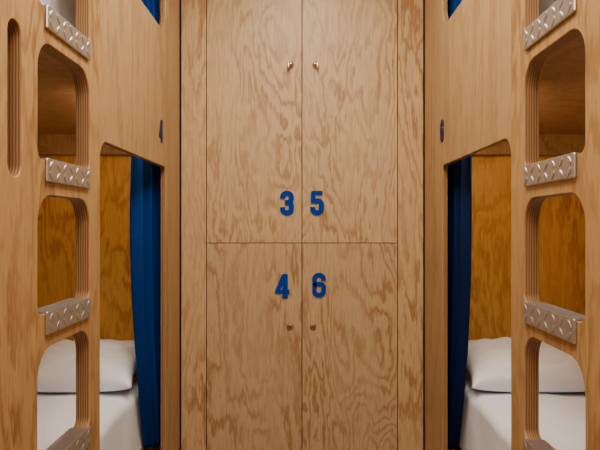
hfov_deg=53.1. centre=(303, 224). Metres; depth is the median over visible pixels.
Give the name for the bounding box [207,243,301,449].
door
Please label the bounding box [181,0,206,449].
trim
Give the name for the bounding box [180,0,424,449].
wall
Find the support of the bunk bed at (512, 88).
on the floor
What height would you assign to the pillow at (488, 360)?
0.198 m
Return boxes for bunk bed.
[0,0,179,449]
[425,0,599,449]
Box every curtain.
[130,155,160,448]
[141,0,159,23]
[447,0,461,18]
[447,155,471,449]
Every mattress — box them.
[37,377,142,449]
[40,0,75,27]
[459,377,584,449]
[539,0,556,15]
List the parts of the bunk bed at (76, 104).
tread plate, tread plate, tread plate, tread plate, panel, facade panel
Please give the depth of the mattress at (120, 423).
2.36 m
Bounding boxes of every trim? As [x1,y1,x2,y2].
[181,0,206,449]
[397,0,422,449]
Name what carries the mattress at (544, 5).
on the bunk bed at (512, 88)
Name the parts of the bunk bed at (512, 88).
facade panel, panel, tread plate, tread plate, tread plate, tread plate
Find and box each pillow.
[37,339,136,391]
[466,337,584,391]
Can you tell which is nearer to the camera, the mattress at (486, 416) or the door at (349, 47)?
the mattress at (486, 416)
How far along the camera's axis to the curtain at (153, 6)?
2.60 m
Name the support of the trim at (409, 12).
attached to the wall
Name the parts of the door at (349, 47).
lock knob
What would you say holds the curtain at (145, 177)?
hanging from the bunk bed at (76, 104)
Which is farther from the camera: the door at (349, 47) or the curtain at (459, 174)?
the door at (349, 47)
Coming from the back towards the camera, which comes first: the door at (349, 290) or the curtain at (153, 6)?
the door at (349, 290)
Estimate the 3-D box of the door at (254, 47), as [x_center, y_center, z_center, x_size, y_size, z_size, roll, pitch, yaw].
[-0.243,-0.662,2.925,0.462,1.496,0.065,0,0,0]
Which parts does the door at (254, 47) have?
lock knob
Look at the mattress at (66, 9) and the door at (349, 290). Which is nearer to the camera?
the mattress at (66, 9)
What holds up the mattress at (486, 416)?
on the bunk bed at (512, 88)
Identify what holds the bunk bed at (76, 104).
on the floor
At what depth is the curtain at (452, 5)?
2.58 m
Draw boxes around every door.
[207,0,301,242]
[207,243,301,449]
[302,0,396,242]
[302,243,396,449]
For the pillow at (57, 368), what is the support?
on the mattress at (120, 423)

